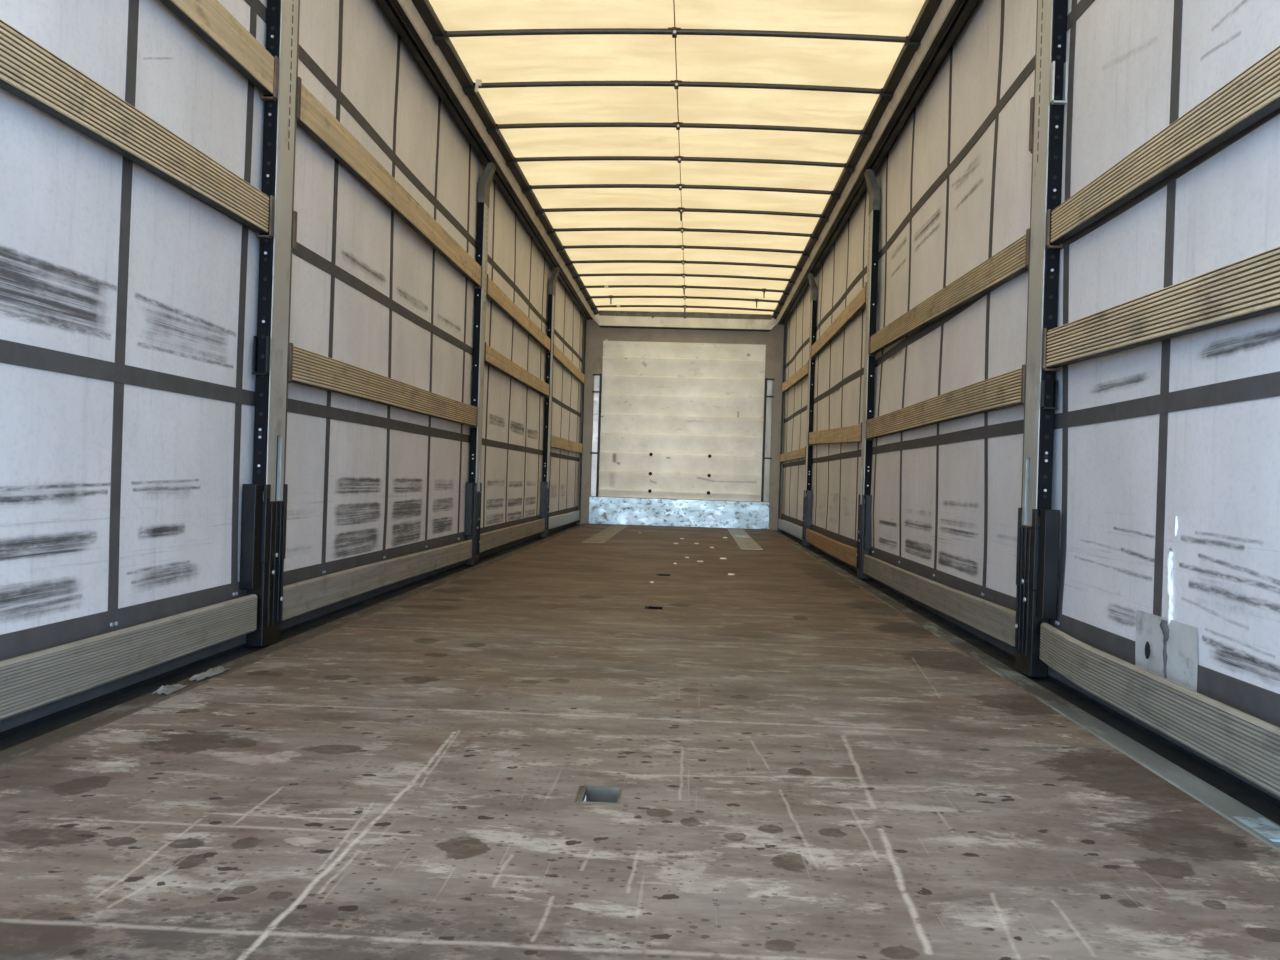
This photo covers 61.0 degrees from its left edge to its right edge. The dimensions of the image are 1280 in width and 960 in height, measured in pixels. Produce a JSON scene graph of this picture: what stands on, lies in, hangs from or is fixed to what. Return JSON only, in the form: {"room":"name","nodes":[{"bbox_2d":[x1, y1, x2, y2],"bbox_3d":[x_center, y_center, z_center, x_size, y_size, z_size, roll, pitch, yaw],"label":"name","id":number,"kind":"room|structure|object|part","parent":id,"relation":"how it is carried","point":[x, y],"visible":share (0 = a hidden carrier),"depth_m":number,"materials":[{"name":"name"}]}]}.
{"room":"cargo space","nodes":[
{"label":"cargo space","id":0,"kind":"room"},
{"bbox_2d":[0,0,583,731],"bbox_3d":[-1.069,-0.767,6.894,0.021,2.590,13.600,2,0,3],"label":"wall","id":1,"kind":"structure","parent":0,"point":[129,300],"depth_m":3.22,"materials":[{"name":"grey fabric"}]},
{"bbox_2d":[0,523,588,767],"bbox_3d":[-1.046,0.410,6.892,0.174,0.380,13.600,2,0,3],"label":"floor side rail","id":2,"kind":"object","parent":1,"relation":"attached to","point":[20,742],"depth_m":3.01,"materials":[{"name":"black metal"}]},
{"bbox_2d":[0,594,256,720],"bbox_3d":[-1.310,0.424,1.859,0.028,0.122,3.221,2,0,3],"label":"board","id":3,"kind":"object","parent":2,"relation":"attached to","point":[37,679],"visible":1,"depth_m":2.61,"materials":[{"name":"grey wood"}]},
{"bbox_2d":[153,684,186,694],"bbox_3d":[-1.207,0.533,2.795,0.044,0.016,0.127,2,0,3],"label":"scrap","id":4,"kind":"object","parent":2,"relation":"on","point":[167,689],"visible":0.99,"depth_m":2.78,"materials":[{"name":"white paper"}]},
{"bbox_2d":[189,666,231,680],"bbox_3d":[-1.194,0.532,3.014,0.044,0.018,0.199,2,0,3],"label":"scrap","id":5,"kind":"object","parent":2,"relation":"on","point":[211,672],"visible":0.99,"depth_m":2.99,"materials":[{"name":"white paper"}]},
{"bbox_2d":[239,0,301,646],"bbox_3d":[-1.178,-0.744,3.561,0.095,2.562,0.262,2,0,3],"label":"support post","id":6,"kind":"object","parent":2,"relation":"on","point":[264,501],"visible":0.97,"depth_m":3.52,"materials":[{"name":"metal"}]},
{"bbox_2d":[0,19,268,232],"bbox_3d":[-1.272,-0.840,1.859,0.031,0.132,3.221,2,0,3],"label":"board","id":7,"kind":"object","parent":6,"relation":"attached to","point":[30,72],"visible":1,"depth_m":2.56,"materials":[{"name":"brown wood"}]},
{"bbox_2d":[159,0,273,94],"bbox_3d":[-1.258,-1.288,1.858,0.031,0.127,3.221,2,0,3],"label":"board","id":8,"kind":"object","parent":6,"relation":"attached to","point":[210,20],"visible":1,"depth_m":3.13,"materials":[{"name":"brown wood"}]},
{"bbox_2d":[464,162,495,564],"bbox_3d":[-1.017,-0.741,6.957,0.095,2.562,0.262,2,0,3],"label":"support post","id":9,"kind":"object","parent":2,"relation":"on","point":[473,493],"visible":0.99,"depth_m":6.89,"materials":[{"name":"metal"}]},
{"bbox_2d":[292,346,476,425],"bbox_3d":[-1.124,-0.400,5.279,0.031,0.126,3.173,2,0,3],"label":"board","id":10,"kind":"object","parent":9,"relation":"attached to","point":[311,369],"visible":0.99,"depth_m":4.63,"materials":[{"name":"brown wood"}]},
{"bbox_2d":[296,83,480,286],"bbox_3d":[-1.096,-1.289,5.278,0.031,0.136,3.173,2,0,3],"label":"board","id":11,"kind":"object","parent":9,"relation":"attached to","point":[315,119],"visible":0.98,"depth_m":4.62,"materials":[{"name":"brown wood"}]},
{"bbox_2d":[540,267,559,536],"bbox_3d":[-0.856,-0.738,10.354,0.095,2.562,0.262,2,0,3],"label":"support post","id":12,"kind":"object","parent":2,"relation":"on","point":[545,484],"visible":0.98,"depth_m":10.29,"materials":[{"name":"metal"}]},
{"bbox_2d":[486,277,549,350],"bbox_3d":[-0.935,-1.273,8.675,0.030,0.120,3.173,2,0,3],"label":"board","id":13,"kind":"object","parent":12,"relation":"attached to","point":[495,294],"visible":0.98,"depth_m":8.27,"materials":[{"name":"brown wood"}]},
{"bbox_2d":[551,435,581,452],"bbox_3d":[-0.804,-0.387,12.006,0.031,0.130,3.042,2,0,3],"label":"board","id":14,"kind":"object","parent":12,"relation":"attached to","point":[556,442],"visible":0.96,"depth_m":11.73,"materials":[{"name":"brown wood"}]},
{"bbox_2d":[553,344,584,383],"bbox_3d":[-0.777,-1.258,12.005,0.031,0.124,3.042,2,0,3],"label":"board","id":15,"kind":"object","parent":12,"relation":"attached to","point":[558,355],"visible":0.95,"depth_m":11.78,"materials":[{"name":"brown wood"}]},
{"bbox_2d":[282,540,471,621],"bbox_3d":[-1.148,0.430,5.280,0.028,0.128,3.173,2,0,3],"label":"board","id":16,"kind":"object","parent":1,"relation":"attached to","point":[299,598],"visible":0.98,"depth_m":4.59,"materials":[{"name":"grey wood"}]},
{"bbox_2d":[376,0,598,319],"bbox_3d":[-0.945,-2.011,6.889,0.226,0.205,13.600,2,0,3],"label":"trim","id":17,"kind":"structure","parent":1,"relation":"attached to","point":[416,22],"depth_m":6.15,"materials":[{"name":"grey metal"}]},
{"bbox_2d":[480,518,544,552],"bbox_3d":[-0.986,0.421,8.676,0.028,0.125,3.173,2,0,3],"label":"board","id":18,"kind":"object","parent":1,"relation":"attached to","point":[492,539],"visible":0.96,"depth_m":8.29,"materials":[{"name":"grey wood"}]},
{"bbox_2d":[485,344,548,395],"bbox_3d":[-0.948,-0.841,8.675,0.031,0.123,3.173,2,0,3],"label":"board","id":19,"kind":"object","parent":1,"relation":"attached to","point":[494,358],"visible":0.96,"depth_m":8.27,"materials":[{"name":"brown wood"}]},
{"bbox_2d":[549,510,579,528],"bbox_3d":[-0.828,0.429,12.006,0.027,0.134,3.042,2,0,3],"label":"board","id":20,"kind":"object","parent":1,"relation":"attached to","point":[563,519],"visible":0.91,"depth_m":11.76,"materials":[{"name":"wood"}]},
{"bbox_2d":[578,320,585,523],"bbox_3d":[-0.719,-0.730,13.634,0.022,2.550,0.098,2,0,3],"label":"trim","id":21,"kind":"structure","parent":1,"relation":"attached to","point":[585,320],"depth_m":13.59,"materials":[{"name":"grey metal"}]},
{"bbox_2d":[0,524,1279,959],"bbox_3d":[0.160,0.593,6.835,2.250,0.030,13.600,2,0,3],"label":"floor","id":22,"kind":"structure","parent":0,"point":[805,769],"depth_m":1.94,"materials":[{"name":"brown wood"}]},
{"bbox_2d":[574,785,621,803],"bbox_3d":[-0.076,0.603,1.981,0.080,0.061,0.101,2,0,3],"label":"hole","id":23,"kind":"object","parent":22,"relation":"in","point":[594,794],"depth_m":2.03,"materials":[{"name":"metal"}]},
{"bbox_2d":[582,525,627,542],"bbox_3d":[-0.329,0.556,11.438,0.195,0.004,3.650,2,0,3],"label":"floor plate","id":24,"kind":"object","parent":22,"relation":"on","point":[608,533],"visible":1,"depth_m":10.99,"materials":[{"name":"beige wood"}]},
{"bbox_2d":[645,606,662,609],"bbox_3d":[0.062,0.605,4.892,0.080,0.061,0.101,2,0,3],"label":"floor recess","id":25,"kind":"structure","parent":22,"relation":"in","point":[648,607],"depth_m":4.94,"materials":[{"name":"metal"}]},
{"bbox_2d":[728,529,762,549],"bbox_3d":[1.065,0.600,11.347,0.204,0.004,3.900,2,0,3],"label":"floor plate","id":26,"kind":"object","parent":22,"relation":"on","point":[748,542],"visible":1,"depth_m":10.70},
{"bbox_2d":[429,0,924,314],"bbox_3d":[0.245,-2.098,6.858,2.520,0.033,13.650,2,0,3],"label":"ceiling","id":27,"kind":"structure","parent":0,"point":[593,57],"depth_m":6.22,"materials":[{"name":"beige fabric"}]},
{"bbox_2d":[432,27,919,50],"bbox_3d":[0.159,-2.064,5.065,2.256,0.079,0.080,2,0,3],"label":"bow","id":28,"kind":"object","parent":27,"relation":"attached to","point":[674,31],"visible":0.99,"depth_m":5.05,"materials":[{"name":"grey metal"}]},
{"bbox_2d":[462,79,892,101],"bbox_3d":[0.191,-2.062,5.731,2.256,0.082,0.080,2,0,3],"label":"bow","id":29,"kind":"object","parent":27,"relation":"attached to","point":[676,84],"visible":1,"depth_m":5.72,"materials":[{"name":"grey metal"}]},
{"bbox_2d":[486,122,871,140],"bbox_3d":[0.223,-2.063,6.397,2.256,0.079,0.080,2,0,3],"label":"bow","id":30,"kind":"object","parent":27,"relation":"attached to","point":[491,131],"visible":1,"depth_m":6.38,"materials":[{"name":"grey metal"}]},
{"bbox_3d":[0.245,-2.103,6.808,0.005,0.004,13.350,2,0,3],"label":"tie cord","id":31,"kind":"part","parent":27,"relation":"part of","materials":[{"name":"fabric"}]},
{"bbox_2d":[506,156,854,172],"bbox_3d":[0.254,-2.062,7.064,2.256,0.079,0.080,2,0,3],"label":"bow","id":32,"kind":"object","parent":27,"relation":"attached to","point":[679,159],"visible":1,"depth_m":7.05,"materials":[{"name":"grey metal"}]},
{"bbox_2d":[522,184,840,199],"bbox_3d":[0.286,-2.062,7.730,2.256,0.079,0.080,2,0,3],"label":"bow","id":33,"kind":"object","parent":27,"relation":"attached to","point":[680,186],"visible":0.98,"depth_m":7.72,"materials":[{"name":"grey metal"}]},
{"bbox_2d":[535,207,828,221],"bbox_3d":[0.317,-2.051,8.396,2.256,0.101,0.080,2,0,3],"label":"bow","id":34,"kind":"object","parent":27,"relation":"attached to","point":[679,209],"visible":1,"depth_m":8.38,"materials":[{"name":"grey metal"}]},
{"bbox_2d":[547,228,817,240],"bbox_3d":[0.349,-2.061,9.062,2.256,0.079,0.080,2,0,3],"label":"bow","id":35,"kind":"object","parent":27,"relation":"attached to","point":[556,229],"visible":0.99,"depth_m":9.05,"materials":[{"name":"grey metal"}]},
{"bbox_2d":[556,245,809,257],"bbox_3d":[0.381,-2.060,9.729,2.256,0.079,0.080,2,0,3],"label":"bow","id":36,"kind":"object","parent":27,"relation":"attached to","point":[682,247],"visible":0.95,"depth_m":9.72,"materials":[{"name":"grey metal"}]},
{"bbox_2d":[565,260,801,271],"bbox_3d":[0.412,-2.060,10.395,2.256,0.079,0.080,2,0,3],"label":"bow","id":37,"kind":"object","parent":27,"relation":"attached to","point":[582,261],"visible":1,"depth_m":10.38,"materials":[{"name":"black metal"}]},
{"bbox_2d":[573,273,794,284],"bbox_3d":[0.444,-2.059,11.061,2.256,0.079,0.080,2,0,3],"label":"bow","id":38,"kind":"object","parent":27,"relation":"attached to","point":[684,275],"visible":1,"depth_m":11.05,"materials":[{"name":"black metal"}]},
{"bbox_2d":[579,285,788,297],"bbox_3d":[0.475,-2.041,11.727,2.256,0.118,0.080,2,0,3],"label":"bow","id":39,"kind":"object","parent":27,"relation":"attached to","point":[684,287],"visible":0.98,"depth_m":11.72,"materials":[{"name":"black metal"}]},
{"bbox_2d":[586,295,783,307],"bbox_3d":[0.507,-2.040,12.393,2.256,0.116,0.080,2,0,3],"label":"bow","id":40,"kind":"object","parent":27,"relation":"attached to","point":[609,296],"visible":1,"depth_m":12.38,"materials":[{"name":"black metal"}]},
{"bbox_2d":[591,305,778,314],"bbox_3d":[0.538,-2.048,13.060,2.256,0.101,0.080,2,0,3],"label":"bow","id":41,"kind":"object","parent":27,"relation":"attached to","point":[597,306],"visible":0.98,"depth_m":13.05,"materials":[{"name":"black metal"}]},
{"bbox_2d":[576,311,786,530],"bbox_3d":[0.526,-0.736,13.656,2.600,2.760,0.060,2,0,3],"label":"wall","id":42,"kind":"structure","parent":0,"point":[773,340],"depth_m":13.62,"materials":[{"name":"grey metal"}]},
{"bbox_2d":[590,373,601,495],"bbox_3d":[-0.559,-0.565,13.646,0.116,1.540,0.058,2,0,3],"label":"rail","id":43,"kind":"object","parent":42,"relation":"attached to","point":[597,391],"visible":1,"depth_m":13.64,"materials":[{"name":"metal"}]},
{"bbox_2d":[589,497,768,528],"bbox_3d":[0.483,0.412,13.579,2.245,0.334,0.028,2,0,3],"label":"kick plate","id":44,"kind":"object","parent":42,"relation":"attached to","point":[602,510],"visible":1,"depth_m":13.57,"materials":[{"name":"metal"}]},
{"bbox_2d":[599,339,765,501],"bbox_3d":[0.523,-0.748,13.602,2.032,1.973,0.048,2,0,3],"label":"panel","id":45,"kind":"object","parent":42,"relation":"attached to","point":[680,420],"visible":1,"depth_m":13.60,"materials":[{"name":"beige metal"}]},
{"bbox_2d":[593,310,776,331],"bbox_3d":[0.560,-1.981,13.552,2.290,0.194,0.143,2,0,3],"label":"trim","id":46,"kind":"structure","parent":42,"relation":"attached to","point":[604,319],"depth_m":13.50,"materials":[{"name":"paint"}]},
{"bbox_2d":[761,378,773,501],"bbox_3d":[1.592,-0.498,13.544,0.116,1.540,0.058,2,0,3],"label":"rail","id":47,"kind":"object","parent":42,"relation":"attached to","point":[768,396],"visible":1,"depth_m":13.54,"materials":[{"name":"grey metal"}]},
{"bbox_2d":[781,0,1279,799],"bbox_3d":[1.469,-0.687,6.774,0.040,2.590,13.600,2,0,3],"label":"wall","id":48,"kind":"structure","parent":0,"point":[1166,476],"depth_m":3.09,"materials":[{"name":"grey fabric"}]},
{"bbox_2d":[778,324,785,529],"bbox_3d":[1.759,-0.653,13.516,0.022,2.550,0.098,2,0,3],"label":"trim","id":49,"kind":"structure","parent":48,"relation":"attached to","point":[785,324],"depth_m":13.47,"materials":[{"name":"grey metal"}]},
{"bbox_2d":[778,519,802,539],"bbox_3d":[1.641,0.529,11.889,0.027,0.137,3.042,2,0,3],"label":"board","id":50,"kind":"object","parent":48,"relation":"attached to","point":[796,530],"visible":0.94,"depth_m":11.71,"materials":[{"name":"wood"}]},
{"bbox_2d":[806,529,856,567],"bbox_3d":[1.483,0.513,8.558,0.027,0.127,3.173,2,0,3],"label":"board","id":51,"kind":"object","parent":48,"relation":"attached to","point":[845,553],"visible":0.96,"depth_m":8.15,"materials":[{"name":"orange wood"}]},
{"bbox_2d":[772,0,979,324],"bbox_3d":[1.425,-1.937,6.777,0.226,0.205,13.600,2,0,3],"label":"roof rail","id":52,"kind":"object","parent":48,"relation":"attached to","point":[938,24],"depth_m":5.94,"materials":[{"name":"grey metal"}]},
{"bbox_2d":[863,554,1015,647],"bbox_3d":[1.322,0.509,5.162,0.027,0.139,3.173,2,0,3],"label":"board","id":53,"kind":"object","parent":48,"relation":"attached to","point":[997,621],"visible":0.99,"depth_m":4.49,"materials":[{"name":"grey wood"}]},
{"bbox_2d":[769,529,1279,851],"bbox_3d":[1.375,0.486,6.777,0.174,0.380,13.600,2,0,3],"label":"floor side rail","id":54,"kind":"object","parent":48,"relation":"attached to","point":[1224,793],"depth_m":2.74,"materials":[{"name":"metal"}]},
{"bbox_2d":[802,273,817,545],"bbox_3d":[1.585,-0.662,10.238,0.095,2.562,0.262,2,0,3],"label":"support post","id":55,"kind":"object","parent":54,"relation":"on","point":[807,499],"visible":0.99,"depth_m":10.17,"materials":[{"name":"metal"}]},
{"bbox_2d":[780,447,805,461],"bbox_3d":[1.668,-0.266,11.889,0.031,0.102,3.042,2,0,3],"label":"board","id":56,"kind":"object","parent":55,"relation":"attached to","point":[800,453],"visible":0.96,"depth_m":11.61,"materials":[{"name":"brown wood"}]},
{"bbox_2d":[782,362,807,392],"bbox_3d":[1.694,-1.107,11.888,0.031,0.171,3.042,2,0,3],"label":"board","id":57,"kind":"object","parent":55,"relation":"attached to","point":[802,372],"visible":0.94,"depth_m":11.66,"materials":[{"name":"brown wood"}]},
{"bbox_2d":[811,286,865,357],"bbox_3d":[1.539,-1.198,8.557,0.031,0.123,3.173,2,0,3],"label":"board","id":58,"kind":"object","parent":55,"relation":"attached to","point":[858,303],"visible":0.95,"depth_m":8.18,"materials":[{"name":"brown wood"}]},
{"bbox_2d":[856,169,880,578],"bbox_3d":[1.424,-0.664,6.841,0.095,2.562,0.262,2,0,3],"label":"support post","id":59,"kind":"object","parent":54,"relation":"on","point":[864,539],"visible":0.98,"depth_m":6.77,"materials":[{"name":"metal"}]},
{"bbox_2d":[809,424,860,444],"bbox_3d":[1.512,-0.344,8.558,0.031,0.200,3.173,2,0,3],"label":"board","id":60,"kind":"object","parent":59,"relation":"attached to","point":[849,434],"visible":0.97,"depth_m":8.14,"materials":[{"name":"brown wood"}]},
{"bbox_2d":[867,368,1022,438],"bbox_3d":[1.350,-0.314,5.162,0.031,0.121,3.173,2,0,3],"label":"board","id":61,"kind":"object","parent":59,"relation":"attached to","point":[1002,391],"visible":0.99,"depth_m":4.50,"materials":[{"name":"brown wood"}]},
{"bbox_2d":[1015,0,1067,677],"bbox_3d":[1.263,-0.667,3.445,0.095,2.562,0.262,2,0,3],"label":"support post","id":62,"kind":"object","parent":54,"relation":"on","point":[1038,525],"visible":0.95,"depth_m":3.39,"materials":[{"name":"metal"}]},
{"bbox_2d":[870,235,1028,353],"bbox_3d":[1.365,-0.797,5.161,0.031,0.193,3.173,2,0,3],"label":"board","id":63,"kind":"object","parent":62,"relation":"attached to","point":[1007,264],"visible":0.99,"depth_m":4.48,"materials":[{"name":"brown wood"}]},
{"bbox_2d":[1046,246,1279,367],"bbox_3d":[1.189,-0.369,1.741,0.031,0.185,3.221,2,0,3],"label":"board","id":64,"kind":"object","parent":62,"relation":"attached to","point":[1247,288],"visible":1,"depth_m":2.46,"materials":[{"name":"brown wood"}]},
{"bbox_2d":[1051,46,1279,243],"bbox_3d":[1.201,-0.764,1.741,0.031,0.134,3.221,2,0,3],"label":"board","id":65,"kind":"object","parent":62,"relation":"attached to","point":[1254,94],"visible":1,"depth_m":2.47,"materials":[{"name":"brown wood"}]},
{"bbox_2d":[1232,816,1279,841],"bbox_3d":[1.098,0.613,1.907,0.056,0.004,0.125,2,0,3],"label":"plate","id":66,"kind":"object","parent":54,"relation":"on","point":[1262,826],"visible":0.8,"depth_m":1.91,"materials":[{"name":"metal"}]},
{"bbox_2d":[1039,622,1279,796],"bbox_3d":[1.151,0.502,1.742,0.058,0.131,3.221,2,0,3],"label":"board","id":67,"kind":"object","parent":48,"relation":"attached to","point":[1242,743],"visible":1,"depth_m":2.34,"materials":[{"name":"grey wood"}]}
]}

